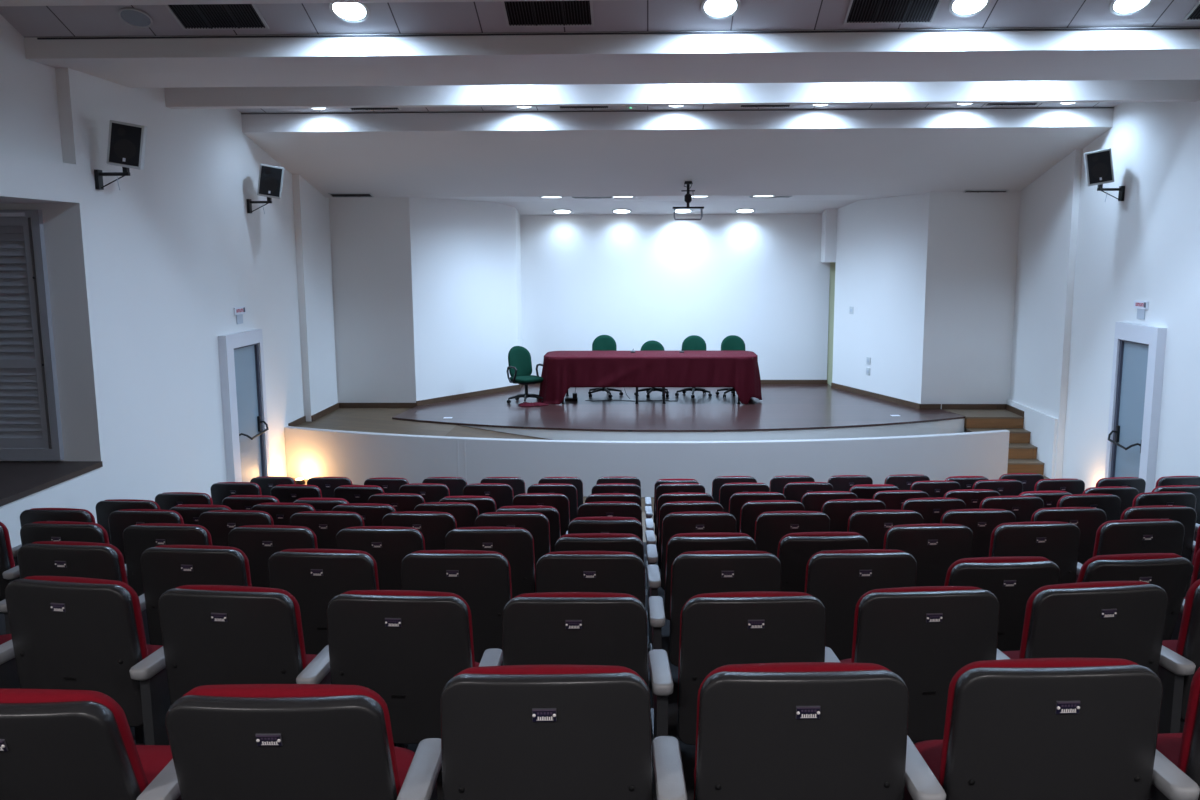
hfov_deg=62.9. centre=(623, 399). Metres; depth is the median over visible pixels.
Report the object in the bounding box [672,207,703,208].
tray
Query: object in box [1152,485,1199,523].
seat
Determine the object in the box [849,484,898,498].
seat
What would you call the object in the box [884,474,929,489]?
seat
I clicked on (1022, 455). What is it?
stairs
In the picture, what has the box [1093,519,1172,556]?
cushion
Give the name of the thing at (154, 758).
seat cushion
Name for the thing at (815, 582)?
cushion
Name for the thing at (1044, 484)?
cushion
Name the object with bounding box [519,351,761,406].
tablecloth
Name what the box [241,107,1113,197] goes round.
ceiling
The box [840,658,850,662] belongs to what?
seat cushion
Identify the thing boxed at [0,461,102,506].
windowsill
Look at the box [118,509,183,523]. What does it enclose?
cushion
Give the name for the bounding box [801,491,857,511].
seat
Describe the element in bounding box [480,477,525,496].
seat
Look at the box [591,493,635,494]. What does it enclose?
cushion
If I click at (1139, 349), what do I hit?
door
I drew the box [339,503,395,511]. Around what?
cushion
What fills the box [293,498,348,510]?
seat
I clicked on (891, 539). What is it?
cushion
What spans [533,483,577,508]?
cushion
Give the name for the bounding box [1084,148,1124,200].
loudspeaker
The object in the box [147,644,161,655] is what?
seat cushion
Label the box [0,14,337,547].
wall
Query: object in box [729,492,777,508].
cushion
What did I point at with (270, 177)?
grille
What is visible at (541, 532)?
cushion
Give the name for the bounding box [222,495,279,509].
seat
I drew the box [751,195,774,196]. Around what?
recessed light
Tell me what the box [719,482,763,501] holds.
cushion
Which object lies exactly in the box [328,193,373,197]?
air vent
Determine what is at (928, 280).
wall
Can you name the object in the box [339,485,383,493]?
cushion
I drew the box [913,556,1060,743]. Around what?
seat
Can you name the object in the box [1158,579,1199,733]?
seat
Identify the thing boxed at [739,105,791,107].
ceiling vent
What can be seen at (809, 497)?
cushion
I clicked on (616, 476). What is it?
cushion
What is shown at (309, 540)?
cushion
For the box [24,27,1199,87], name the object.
ceiling
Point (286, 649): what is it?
backrest
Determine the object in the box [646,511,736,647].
seat
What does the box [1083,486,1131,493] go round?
cushion
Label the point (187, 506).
cushion
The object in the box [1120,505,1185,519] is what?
cushion
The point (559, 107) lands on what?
ceiling vent
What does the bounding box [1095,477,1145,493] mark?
seat
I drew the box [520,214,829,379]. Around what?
wall
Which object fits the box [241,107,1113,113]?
trim
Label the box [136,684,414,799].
seat
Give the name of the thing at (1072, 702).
print
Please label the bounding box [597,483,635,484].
cushion
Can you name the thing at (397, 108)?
ceiling vent
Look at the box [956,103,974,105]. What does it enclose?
recessed light
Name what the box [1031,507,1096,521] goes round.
cushion
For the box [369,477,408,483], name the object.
cushion
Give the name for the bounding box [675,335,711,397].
office chair
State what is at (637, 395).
folding table
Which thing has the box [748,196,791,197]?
ceiling vent
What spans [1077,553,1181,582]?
cushion
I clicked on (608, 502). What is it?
cushion
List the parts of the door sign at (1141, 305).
sign plate, panel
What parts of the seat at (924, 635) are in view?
armrest, label plate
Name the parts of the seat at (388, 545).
label plate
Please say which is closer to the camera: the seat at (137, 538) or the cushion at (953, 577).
the cushion at (953, 577)
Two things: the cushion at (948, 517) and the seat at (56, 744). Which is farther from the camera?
the cushion at (948, 517)
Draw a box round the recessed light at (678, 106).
[668,105,685,107]
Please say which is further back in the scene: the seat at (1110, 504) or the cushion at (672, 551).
the seat at (1110, 504)
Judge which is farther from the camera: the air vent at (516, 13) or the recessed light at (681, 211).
the recessed light at (681, 211)
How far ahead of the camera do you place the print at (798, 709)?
2.07 m
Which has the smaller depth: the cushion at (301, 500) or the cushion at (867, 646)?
the cushion at (867, 646)
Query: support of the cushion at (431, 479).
on the seat at (456, 485)
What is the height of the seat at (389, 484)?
0.903 m
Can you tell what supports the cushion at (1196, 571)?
on the seat at (1196, 571)
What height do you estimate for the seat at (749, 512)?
0.904 m
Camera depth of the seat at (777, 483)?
9.95 m
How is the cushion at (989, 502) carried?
on the seat at (1023, 507)
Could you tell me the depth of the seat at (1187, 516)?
6.07 m
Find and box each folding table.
[549,358,638,403]
[662,357,752,403]
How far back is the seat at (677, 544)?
4.96 m
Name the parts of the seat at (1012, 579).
label plate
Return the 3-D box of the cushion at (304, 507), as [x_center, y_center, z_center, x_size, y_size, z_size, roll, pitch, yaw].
[-2.410,0.939,7.016,0.464,0.446,0.117,0,13,3]
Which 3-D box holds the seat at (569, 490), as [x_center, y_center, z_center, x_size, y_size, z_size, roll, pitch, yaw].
[-0.699,1.182,9.204,0.558,0.904,0.572,0,9,0]
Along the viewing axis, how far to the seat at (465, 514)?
6.88 m
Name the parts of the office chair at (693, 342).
leg, backrest, leg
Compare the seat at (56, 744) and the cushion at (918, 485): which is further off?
the cushion at (918, 485)
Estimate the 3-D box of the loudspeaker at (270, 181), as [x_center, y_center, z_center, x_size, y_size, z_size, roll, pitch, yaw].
[-4.593,-2.708,12.561,0.490,0.636,0.285,-3,9,-16]
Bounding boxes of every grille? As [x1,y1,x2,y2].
[109,123,141,166]
[259,166,281,196]
[1087,150,1111,183]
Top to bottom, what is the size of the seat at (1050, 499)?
0.896 m
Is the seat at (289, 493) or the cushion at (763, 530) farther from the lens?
the seat at (289, 493)
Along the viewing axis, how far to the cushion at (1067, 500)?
7.06 m
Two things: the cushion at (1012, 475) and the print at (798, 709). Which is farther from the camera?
the cushion at (1012, 475)
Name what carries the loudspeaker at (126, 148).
attached to the wall at (146, 276)
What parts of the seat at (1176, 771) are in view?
armrest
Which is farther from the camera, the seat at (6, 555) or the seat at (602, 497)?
the seat at (602, 497)
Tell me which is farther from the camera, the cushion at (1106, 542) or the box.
the box
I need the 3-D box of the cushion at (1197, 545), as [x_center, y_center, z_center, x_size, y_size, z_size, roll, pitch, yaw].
[3.293,0.834,5.289,0.464,0.446,0.117,-1,8,-6]
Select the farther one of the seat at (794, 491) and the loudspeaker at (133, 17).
the seat at (794, 491)
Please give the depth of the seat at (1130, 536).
5.12 m
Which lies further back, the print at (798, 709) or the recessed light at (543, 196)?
the recessed light at (543, 196)
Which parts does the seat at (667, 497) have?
armrest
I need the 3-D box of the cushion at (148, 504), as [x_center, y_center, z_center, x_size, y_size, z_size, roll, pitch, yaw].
[-3.563,0.930,7.106,0.464,0.446,0.117,0,9,5]
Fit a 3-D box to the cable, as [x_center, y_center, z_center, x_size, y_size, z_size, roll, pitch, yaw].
[0.122,0.010,16.464,1.554,0.009,0.123,0,9,4]
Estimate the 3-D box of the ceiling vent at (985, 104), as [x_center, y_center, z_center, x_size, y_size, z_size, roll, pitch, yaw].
[4.751,-3.630,11.954,0.640,0.048,0.239,0,9,1]
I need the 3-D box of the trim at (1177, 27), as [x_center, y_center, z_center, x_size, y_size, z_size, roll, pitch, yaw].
[0.512,-3.050,8.143,10.930,0.013,0.012,0,9,1]
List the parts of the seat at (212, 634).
armrest, label plate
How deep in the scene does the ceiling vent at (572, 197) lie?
15.57 m
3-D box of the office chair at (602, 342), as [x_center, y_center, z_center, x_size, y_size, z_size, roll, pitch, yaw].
[-0.329,-0.591,17.021,0.624,1.036,0.631,0,9,1]
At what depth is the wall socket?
16.83 m
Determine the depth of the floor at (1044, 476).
12.19 m
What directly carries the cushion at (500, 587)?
on the seat at (482, 579)
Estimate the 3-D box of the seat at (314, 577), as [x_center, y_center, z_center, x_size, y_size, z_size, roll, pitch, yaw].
[-1.296,1.046,4.382,0.558,0.902,0.572,0,9,4]
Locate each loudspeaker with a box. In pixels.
[94,120,146,189]
[118,8,152,27]
[246,164,283,213]
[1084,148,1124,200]
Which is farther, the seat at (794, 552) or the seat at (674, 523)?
the seat at (674, 523)
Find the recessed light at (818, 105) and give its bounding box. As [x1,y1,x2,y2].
[812,104,829,106]
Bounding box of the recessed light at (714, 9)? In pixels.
[700,0,740,18]
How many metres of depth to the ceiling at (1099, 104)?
12.19 m
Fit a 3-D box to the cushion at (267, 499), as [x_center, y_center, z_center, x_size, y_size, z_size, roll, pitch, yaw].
[-2.997,0.972,7.961,0.464,0.446,0.117,0,16,3]
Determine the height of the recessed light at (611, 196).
0.010 m
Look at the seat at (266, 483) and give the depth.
9.99 m
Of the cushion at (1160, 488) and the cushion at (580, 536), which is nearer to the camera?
the cushion at (580, 536)
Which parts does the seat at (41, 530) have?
armrest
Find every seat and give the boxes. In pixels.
[0,522,14,613]
[0,541,127,633]
[0,576,161,726]
[0,634,11,644]
[0,688,172,799]
[2,521,108,581]
[12,508,94,566]
[95,499,160,543]
[108,509,183,563]
[123,523,211,596]
[129,585,316,744]
[134,545,251,744]
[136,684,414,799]
[155,492,212,509]
[169,504,231,524]
[198,510,273,546]
[210,482,261,504]
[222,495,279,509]
[228,525,317,587]
[250,476,295,495]
[251,503,315,525]
[268,549,378,654]
[271,484,321,502]
[289,511,364,548]
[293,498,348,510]
[296,590,479,743]
[307,477,351,497]
[332,503,395,525]
[334,485,383,502]
[335,526,424,589]
[364,477,408,492]
[368,493,424,511]
[382,511,456,549]
[394,550,511,747]
[397,665,652,799]
[399,483,449,502]
[414,502,478,527]
[422,477,466,495]
[439,496,496,514]
[445,527,535,598]
[463,483,513,509]
[475,512,550,577]
[479,592,648,687]
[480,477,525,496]
[496,505,560,551]
[512,493,569,535]
[527,483,577,521]
[536,551,645,608]
[538,477,583,507]
[554,533,643,561]
[566,501,641,533]
[568,517,642,541]
[585,493,640,506]
[591,483,640,497]
[596,476,640,487]
[644,479,698,555]
[645,483,704,572]
[645,493,713,594]
[645,501,723,618]
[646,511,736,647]
[647,532,755,690]
[648,550,780,757]
[648,591,825,799]
[652,662,908,799]
[712,476,756,502]
[719,482,769,512]
[729,492,785,532]
[739,500,804,538]
[754,511,829,556]
[769,475,814,493]
[777,532,868,592]
[783,482,833,501]
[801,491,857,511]
[804,549,916,660]
[821,499,885,531]
[825,586,999,741]
[827,475,872,491]
[847,510,922,548]
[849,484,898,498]
[872,490,928,509]
[883,524,972,586]
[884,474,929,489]
[901,498,965,523]
[904,658,1162,799]
[910,480,959,497]
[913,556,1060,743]
[940,509,1015,557]
[943,489,999,508]
[945,476,988,489]
[972,479,1022,495]
[979,496,1043,521]
[989,521,1079,583]
[996,581,1167,675]
[999,473,1043,491]
[1018,491,1071,507]
[1031,507,1106,563]
[1034,478,1084,494]
[1057,494,1120,521]
[1076,519,1184,582]
[1077,553,1193,639]
[1083,486,1138,519]
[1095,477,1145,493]
[1120,505,1196,562]
[1132,492,1199,540]
[1150,667,1199,799]
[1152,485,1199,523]
[1155,476,1199,487]
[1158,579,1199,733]
[1171,548,1199,732]
[1185,526,1199,596]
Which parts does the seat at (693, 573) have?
armrest, label plate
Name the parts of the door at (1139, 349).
bar arm, glass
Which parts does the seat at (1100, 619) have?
armrest, label plate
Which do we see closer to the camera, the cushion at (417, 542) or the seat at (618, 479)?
the cushion at (417, 542)
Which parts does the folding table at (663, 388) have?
leg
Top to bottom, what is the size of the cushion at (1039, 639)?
0.446 m
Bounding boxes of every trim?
[0,0,599,5]
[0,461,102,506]
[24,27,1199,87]
[37,27,1199,39]
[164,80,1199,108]
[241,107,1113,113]
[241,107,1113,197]
[457,439,466,480]
[461,418,964,440]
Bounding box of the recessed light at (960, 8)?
[948,0,990,16]
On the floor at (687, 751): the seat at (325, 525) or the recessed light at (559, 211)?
the seat at (325, 525)
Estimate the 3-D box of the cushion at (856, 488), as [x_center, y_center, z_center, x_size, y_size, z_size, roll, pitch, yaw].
[2.278,0.970,9.010,0.464,0.446,0.117,0,19,-2]
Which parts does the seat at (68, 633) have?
armrest, label plate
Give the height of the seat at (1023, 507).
0.905 m
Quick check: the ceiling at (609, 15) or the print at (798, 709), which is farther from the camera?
the ceiling at (609, 15)
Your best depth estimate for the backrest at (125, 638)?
3.21 m
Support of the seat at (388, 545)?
on the floor at (687, 751)
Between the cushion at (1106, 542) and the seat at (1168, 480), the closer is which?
the cushion at (1106, 542)
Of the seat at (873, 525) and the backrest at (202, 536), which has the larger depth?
the seat at (873, 525)
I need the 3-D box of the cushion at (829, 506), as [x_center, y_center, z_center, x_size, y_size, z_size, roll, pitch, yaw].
[1.634,0.921,7.042,0.464,0.446,0.117,-1,8,-3]
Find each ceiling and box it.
[0,0,1199,36]
[236,102,1120,112]
[418,195,906,214]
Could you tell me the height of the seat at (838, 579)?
0.902 m
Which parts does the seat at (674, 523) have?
armrest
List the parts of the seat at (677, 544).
armrest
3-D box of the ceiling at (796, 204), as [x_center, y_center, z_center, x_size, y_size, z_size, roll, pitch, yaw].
[0.723,-3.429,16.664,10.740,0.448,2.900,0,9,1]
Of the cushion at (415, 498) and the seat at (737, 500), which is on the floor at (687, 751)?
the seat at (737, 500)
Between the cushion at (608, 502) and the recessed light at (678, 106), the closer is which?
the cushion at (608, 502)
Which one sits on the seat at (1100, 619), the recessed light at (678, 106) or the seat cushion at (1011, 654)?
the seat cushion at (1011, 654)
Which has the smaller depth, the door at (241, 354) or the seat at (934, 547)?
the seat at (934, 547)
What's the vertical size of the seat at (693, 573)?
0.902 m
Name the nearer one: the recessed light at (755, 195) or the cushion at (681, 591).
the cushion at (681, 591)
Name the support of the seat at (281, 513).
on the floor at (687, 751)
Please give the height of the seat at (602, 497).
0.904 m
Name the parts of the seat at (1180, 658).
armrest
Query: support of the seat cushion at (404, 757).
on the seat at (230, 741)
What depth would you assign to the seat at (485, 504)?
7.79 m
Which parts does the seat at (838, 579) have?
label plate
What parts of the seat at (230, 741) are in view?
armrest, label plate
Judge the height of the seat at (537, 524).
0.902 m
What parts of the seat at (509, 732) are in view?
armrest, label plate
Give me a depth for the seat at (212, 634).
3.14 m
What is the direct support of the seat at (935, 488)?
on the floor at (687, 751)
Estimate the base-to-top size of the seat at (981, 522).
0.902 m
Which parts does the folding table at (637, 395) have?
leg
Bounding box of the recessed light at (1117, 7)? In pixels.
[1109,0,1153,15]
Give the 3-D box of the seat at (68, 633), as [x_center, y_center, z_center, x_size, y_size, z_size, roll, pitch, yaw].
[-1.839,1.008,3.496,0.558,0.902,0.572,1,9,10]
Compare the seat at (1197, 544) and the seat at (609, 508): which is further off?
the seat at (609, 508)
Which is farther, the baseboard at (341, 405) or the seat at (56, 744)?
the baseboard at (341, 405)
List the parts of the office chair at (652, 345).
leg, backrest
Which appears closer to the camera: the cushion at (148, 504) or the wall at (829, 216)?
the cushion at (148, 504)
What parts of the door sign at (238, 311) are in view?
sign plate, panel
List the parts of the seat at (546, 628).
armrest, label plate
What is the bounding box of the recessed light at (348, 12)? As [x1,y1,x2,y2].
[329,3,369,22]
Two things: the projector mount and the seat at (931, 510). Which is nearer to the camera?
the seat at (931, 510)
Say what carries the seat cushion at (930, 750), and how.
on the seat at (1027, 728)
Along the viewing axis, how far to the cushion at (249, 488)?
9.00 m
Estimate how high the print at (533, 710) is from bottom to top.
0.010 m
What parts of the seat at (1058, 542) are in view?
label plate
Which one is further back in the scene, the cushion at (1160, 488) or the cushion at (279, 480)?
the cushion at (279, 480)
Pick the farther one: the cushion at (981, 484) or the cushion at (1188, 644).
the cushion at (981, 484)
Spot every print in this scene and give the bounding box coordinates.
[256,736,278,739]
[533,710,555,714]
[797,708,819,711]
[1058,702,1079,706]
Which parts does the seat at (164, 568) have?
armrest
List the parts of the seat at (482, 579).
label plate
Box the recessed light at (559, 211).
[552,209,572,213]
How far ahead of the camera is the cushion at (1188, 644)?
3.23 m
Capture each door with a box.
[218,329,270,481]
[1105,322,1166,492]
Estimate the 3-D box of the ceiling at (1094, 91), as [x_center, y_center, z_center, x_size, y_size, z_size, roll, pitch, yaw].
[0.504,-3.925,10.299,11.090,1.585,0.150,0,9,1]
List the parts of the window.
curtain rail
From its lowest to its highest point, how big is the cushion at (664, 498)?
0.446 m
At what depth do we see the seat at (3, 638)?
3.79 m
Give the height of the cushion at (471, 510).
0.446 m
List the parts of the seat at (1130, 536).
armrest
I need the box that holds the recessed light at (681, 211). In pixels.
[672,209,692,213]
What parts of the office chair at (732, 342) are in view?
leg, backrest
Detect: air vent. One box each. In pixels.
[165,4,268,29]
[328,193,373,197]
[501,1,593,26]
[843,0,941,23]
[963,190,1008,192]
[1182,0,1199,20]
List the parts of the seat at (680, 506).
armrest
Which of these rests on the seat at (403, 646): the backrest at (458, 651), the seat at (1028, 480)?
the backrest at (458, 651)
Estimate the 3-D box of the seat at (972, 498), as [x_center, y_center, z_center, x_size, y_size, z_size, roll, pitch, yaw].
[2.777,1.146,8.212,0.558,0.904,0.572,-1,9,-2]
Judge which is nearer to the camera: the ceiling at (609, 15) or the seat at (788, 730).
the seat at (788, 730)
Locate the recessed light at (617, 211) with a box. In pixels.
[612,209,631,213]
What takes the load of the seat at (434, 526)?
on the floor at (687, 751)
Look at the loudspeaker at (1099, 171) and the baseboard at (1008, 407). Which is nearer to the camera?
the loudspeaker at (1099, 171)
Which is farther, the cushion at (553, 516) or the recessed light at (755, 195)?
the recessed light at (755, 195)
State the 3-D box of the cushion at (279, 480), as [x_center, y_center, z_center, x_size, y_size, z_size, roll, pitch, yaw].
[-3.596,0.998,10.098,0.464,0.446,0.117,0,8,2]
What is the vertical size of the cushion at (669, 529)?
0.446 m
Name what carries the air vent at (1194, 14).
attached to the ceiling at (609, 15)
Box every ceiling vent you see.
[348,107,400,110]
[558,106,609,108]
[572,197,613,198]
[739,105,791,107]
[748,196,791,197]
[984,103,1038,105]
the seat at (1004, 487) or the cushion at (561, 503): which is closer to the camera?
the cushion at (561, 503)
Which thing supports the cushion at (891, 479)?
on the seat at (902, 481)
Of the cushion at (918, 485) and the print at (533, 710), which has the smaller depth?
the print at (533, 710)
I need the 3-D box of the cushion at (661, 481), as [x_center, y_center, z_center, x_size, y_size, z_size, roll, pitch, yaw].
[0.536,0.999,10.001,0.464,0.446,0.118,0,18,0]
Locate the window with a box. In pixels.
[0,210,63,460]
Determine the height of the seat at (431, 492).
0.904 m
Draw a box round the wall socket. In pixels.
[866,357,870,364]
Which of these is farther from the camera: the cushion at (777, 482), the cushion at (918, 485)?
the cushion at (777, 482)
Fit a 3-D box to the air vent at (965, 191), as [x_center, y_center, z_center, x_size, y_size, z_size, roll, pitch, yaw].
[5.514,-3.176,14.966,0.660,0.056,0.198,0,9,1]
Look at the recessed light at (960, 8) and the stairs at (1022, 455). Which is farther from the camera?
the stairs at (1022, 455)
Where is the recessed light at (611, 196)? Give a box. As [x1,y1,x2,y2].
[611,196,634,197]
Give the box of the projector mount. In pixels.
[672,181,703,219]
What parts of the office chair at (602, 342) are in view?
leg, backrest, leg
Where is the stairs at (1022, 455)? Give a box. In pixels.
[942,409,1043,474]
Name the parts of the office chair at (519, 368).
armrest, leg, backrest, seat, leg, armrest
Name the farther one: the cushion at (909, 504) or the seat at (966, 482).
the seat at (966, 482)
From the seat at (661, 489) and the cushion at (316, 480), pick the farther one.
the cushion at (316, 480)
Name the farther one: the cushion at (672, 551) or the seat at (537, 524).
the seat at (537, 524)
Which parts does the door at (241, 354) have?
glass, bar arm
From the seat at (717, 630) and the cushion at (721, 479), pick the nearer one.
the seat at (717, 630)
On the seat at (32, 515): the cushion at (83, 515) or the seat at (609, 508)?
the cushion at (83, 515)
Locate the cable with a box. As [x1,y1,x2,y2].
[585,400,673,400]
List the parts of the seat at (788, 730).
armrest, label plate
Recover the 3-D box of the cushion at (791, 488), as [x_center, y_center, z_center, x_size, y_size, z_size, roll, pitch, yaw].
[1.689,0.966,9.040,0.464,0.446,0.117,0,8,-1]
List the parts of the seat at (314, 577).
label plate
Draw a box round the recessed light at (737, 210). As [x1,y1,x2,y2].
[735,209,755,212]
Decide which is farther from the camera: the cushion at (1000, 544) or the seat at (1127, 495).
the seat at (1127, 495)
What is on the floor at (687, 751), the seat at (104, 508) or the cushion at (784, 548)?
the seat at (104, 508)
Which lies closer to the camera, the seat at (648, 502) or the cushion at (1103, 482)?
the cushion at (1103, 482)
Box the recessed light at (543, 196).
[540,196,563,197]
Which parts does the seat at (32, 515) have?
armrest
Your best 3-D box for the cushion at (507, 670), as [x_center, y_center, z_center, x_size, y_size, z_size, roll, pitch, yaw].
[-0.169,0.793,2.189,0.464,0.446,0.117,0,8,0]
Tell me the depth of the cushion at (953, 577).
4.00 m
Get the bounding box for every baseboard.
[288,416,305,426]
[311,403,338,420]
[339,403,415,407]
[416,384,522,405]
[538,380,826,383]
[831,383,940,408]
[942,404,1005,408]
[1006,404,1023,416]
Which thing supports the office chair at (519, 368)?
on the floor at (781, 406)
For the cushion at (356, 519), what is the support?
on the seat at (325, 525)
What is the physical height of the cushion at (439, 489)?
0.446 m
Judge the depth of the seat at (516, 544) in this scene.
5.03 m
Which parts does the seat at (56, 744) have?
label plate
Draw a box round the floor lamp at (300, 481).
[294,478,304,484]
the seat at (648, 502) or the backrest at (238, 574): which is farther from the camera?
the seat at (648, 502)
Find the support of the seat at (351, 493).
on the floor at (687, 751)
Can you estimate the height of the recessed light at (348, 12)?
0.132 m
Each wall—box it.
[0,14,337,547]
[284,426,1009,497]
[329,197,522,402]
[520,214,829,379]
[821,209,836,261]
[827,262,835,385]
[832,191,1020,431]
[1007,101,1199,489]
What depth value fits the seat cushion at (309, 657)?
3.60 m
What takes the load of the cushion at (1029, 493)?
on the seat at (1050, 499)
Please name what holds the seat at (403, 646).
on the floor at (687, 751)
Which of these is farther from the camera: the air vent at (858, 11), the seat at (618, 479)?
the seat at (618, 479)
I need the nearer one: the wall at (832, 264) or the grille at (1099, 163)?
the grille at (1099, 163)
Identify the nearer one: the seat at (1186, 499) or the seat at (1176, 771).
the seat at (1176, 771)
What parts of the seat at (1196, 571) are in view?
armrest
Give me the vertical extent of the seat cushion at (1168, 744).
0.112 m
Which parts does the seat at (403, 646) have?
armrest, label plate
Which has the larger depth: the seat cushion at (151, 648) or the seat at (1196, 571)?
the seat at (1196, 571)
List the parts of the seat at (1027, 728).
armrest, label plate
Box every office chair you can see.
[507,346,542,402]
[588,335,622,397]
[634,340,668,397]
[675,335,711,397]
[715,335,744,397]
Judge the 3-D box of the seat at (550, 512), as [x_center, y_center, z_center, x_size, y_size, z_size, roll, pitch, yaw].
[-0.720,1.149,7.156,0.558,0.895,0.615,0,9,0]
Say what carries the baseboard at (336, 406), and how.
attached to the wall at (146, 276)
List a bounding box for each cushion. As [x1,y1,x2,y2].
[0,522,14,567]
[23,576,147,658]
[31,508,94,522]
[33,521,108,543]
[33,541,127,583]
[104,499,160,509]
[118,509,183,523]
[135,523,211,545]
[136,745,172,783]
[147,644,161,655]
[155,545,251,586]
[166,492,212,504]
[174,504,231,509]
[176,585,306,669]
[208,510,273,524]
[219,482,261,494]
[229,495,279,502]
[240,525,317,548]
[257,503,315,510]
[264,476,295,483]
[277,484,321,497]
[279,549,378,589]
[297,498,348,502]
[298,511,364,525]
[306,654,316,664]
[313,477,351,484]
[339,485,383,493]
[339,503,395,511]
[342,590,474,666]
[345,526,424,549]
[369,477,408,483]
[375,493,424,502]
[391,511,456,527]
[394,746,414,788]
[405,483,449,495]
[412,550,511,598]
[421,502,478,515]
[429,477,466,481]
[454,665,648,688]
[468,483,513,497]
[483,512,550,551]
[499,505,560,536]
[514,592,646,612]
[519,493,569,517]
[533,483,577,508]
[545,551,644,565]
[559,533,643,545]
[572,517,642,527]
[583,501,636,503]
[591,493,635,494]
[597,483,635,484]
[601,476,635,477]
[654,479,694,489]
[655,483,697,500]
[656,493,706,534]
[658,501,716,545]
[661,511,729,552]
[664,532,751,595]
[670,550,770,612]
[678,591,811,693]
[712,476,750,483]
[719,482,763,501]
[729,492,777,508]
[754,511,821,540]
[769,475,799,488]
[777,532,861,557]
[783,482,826,494]
[801,491,847,502]
[804,549,903,592]
[821,499,875,511]
[827,475,865,482]
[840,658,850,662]
[847,510,914,531]
[849,484,894,491]
[851,586,980,662]
[872,490,918,498]
[883,524,962,548]
[884,474,917,483]
[901,498,956,509]
[910,480,954,489]
[914,739,942,781]
[940,509,1006,523]
[943,489,993,497]
[944,556,1049,585]
[945,476,982,480]
[972,479,1011,488]
[979,496,1034,508]
[989,521,1067,556]
[999,473,1036,478]
[1001,650,1019,658]
[1018,491,1065,495]
[1019,581,1149,658]
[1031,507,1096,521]
[1034,478,1075,490]
[1057,494,1111,506]
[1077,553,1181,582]
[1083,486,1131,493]
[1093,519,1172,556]
[1095,477,1137,486]
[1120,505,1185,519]
[1132,492,1186,506]
[1152,485,1196,491]
[1156,733,1182,765]
[1162,640,1177,651]
[1176,579,1199,655]
[1177,667,1199,772]
[1190,548,1199,586]
[1192,526,1199,565]
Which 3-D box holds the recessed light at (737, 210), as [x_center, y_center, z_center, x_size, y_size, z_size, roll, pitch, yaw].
[2.189,-3.415,17.702,0.373,0.069,0.368,1,9,7]
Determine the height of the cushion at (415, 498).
0.446 m
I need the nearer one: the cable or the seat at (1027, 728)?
the seat at (1027, 728)
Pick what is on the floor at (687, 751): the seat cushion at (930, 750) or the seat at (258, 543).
the seat at (258, 543)
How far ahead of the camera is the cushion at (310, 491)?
8.93 m
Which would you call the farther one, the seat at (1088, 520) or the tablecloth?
the tablecloth
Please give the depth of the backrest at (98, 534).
5.16 m
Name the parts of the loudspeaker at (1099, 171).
bracket arm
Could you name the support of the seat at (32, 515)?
on the floor at (687, 751)
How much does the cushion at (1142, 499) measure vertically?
0.446 m
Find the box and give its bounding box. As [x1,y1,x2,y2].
[565,387,577,400]
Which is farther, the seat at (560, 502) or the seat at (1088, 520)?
the seat at (560, 502)
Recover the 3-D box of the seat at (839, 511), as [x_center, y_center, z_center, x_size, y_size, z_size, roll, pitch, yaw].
[1.584,1.126,7.224,0.558,0.905,0.572,-1,9,-3]
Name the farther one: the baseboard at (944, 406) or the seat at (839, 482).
the baseboard at (944, 406)
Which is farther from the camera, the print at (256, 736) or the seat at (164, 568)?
the seat at (164, 568)
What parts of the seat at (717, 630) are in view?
armrest, label plate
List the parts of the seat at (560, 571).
label plate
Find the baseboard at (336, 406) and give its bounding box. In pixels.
[311,403,338,420]
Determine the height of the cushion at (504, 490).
0.446 m
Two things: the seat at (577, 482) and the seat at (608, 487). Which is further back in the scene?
the seat at (577, 482)
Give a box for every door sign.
[233,306,245,323]
[1133,300,1148,319]
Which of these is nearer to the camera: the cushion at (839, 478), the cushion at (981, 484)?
the cushion at (981, 484)
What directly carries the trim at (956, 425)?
attached to the wall at (357, 456)
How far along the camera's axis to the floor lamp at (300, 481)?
13.58 m
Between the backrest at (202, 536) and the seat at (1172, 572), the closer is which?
the seat at (1172, 572)
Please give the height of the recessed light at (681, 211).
0.069 m
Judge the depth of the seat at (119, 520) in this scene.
6.06 m
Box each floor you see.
[0,542,695,799]
[293,475,1049,541]
[296,384,964,439]
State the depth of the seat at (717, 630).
3.05 m
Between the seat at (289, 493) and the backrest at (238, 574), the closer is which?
the backrest at (238, 574)
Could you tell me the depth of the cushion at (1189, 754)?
2.21 m
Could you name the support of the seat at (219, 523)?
on the floor at (687, 751)
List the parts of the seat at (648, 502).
armrest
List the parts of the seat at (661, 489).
armrest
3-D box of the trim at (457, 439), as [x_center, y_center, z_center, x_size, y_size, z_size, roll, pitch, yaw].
[-2.155,0.874,13.052,0.123,0.727,0.029,2,9,13]
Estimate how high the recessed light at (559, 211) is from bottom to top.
0.069 m
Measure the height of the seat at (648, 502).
0.895 m
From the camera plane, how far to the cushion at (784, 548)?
4.96 m
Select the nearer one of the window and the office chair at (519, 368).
the window
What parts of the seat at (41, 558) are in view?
armrest, label plate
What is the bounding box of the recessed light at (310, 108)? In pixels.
[310,108,327,109]
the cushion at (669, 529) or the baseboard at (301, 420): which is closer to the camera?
the cushion at (669, 529)
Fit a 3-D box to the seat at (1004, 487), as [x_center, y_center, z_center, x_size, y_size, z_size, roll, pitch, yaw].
[3.396,1.154,9.291,0.558,0.905,0.572,-1,9,-4]
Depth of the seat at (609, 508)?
6.88 m
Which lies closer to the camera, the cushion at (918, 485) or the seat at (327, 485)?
the cushion at (918, 485)
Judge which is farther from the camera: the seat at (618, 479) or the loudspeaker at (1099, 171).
the loudspeaker at (1099, 171)
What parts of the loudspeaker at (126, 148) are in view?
brace rod, bracket arm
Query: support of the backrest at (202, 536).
on the seat at (137, 538)

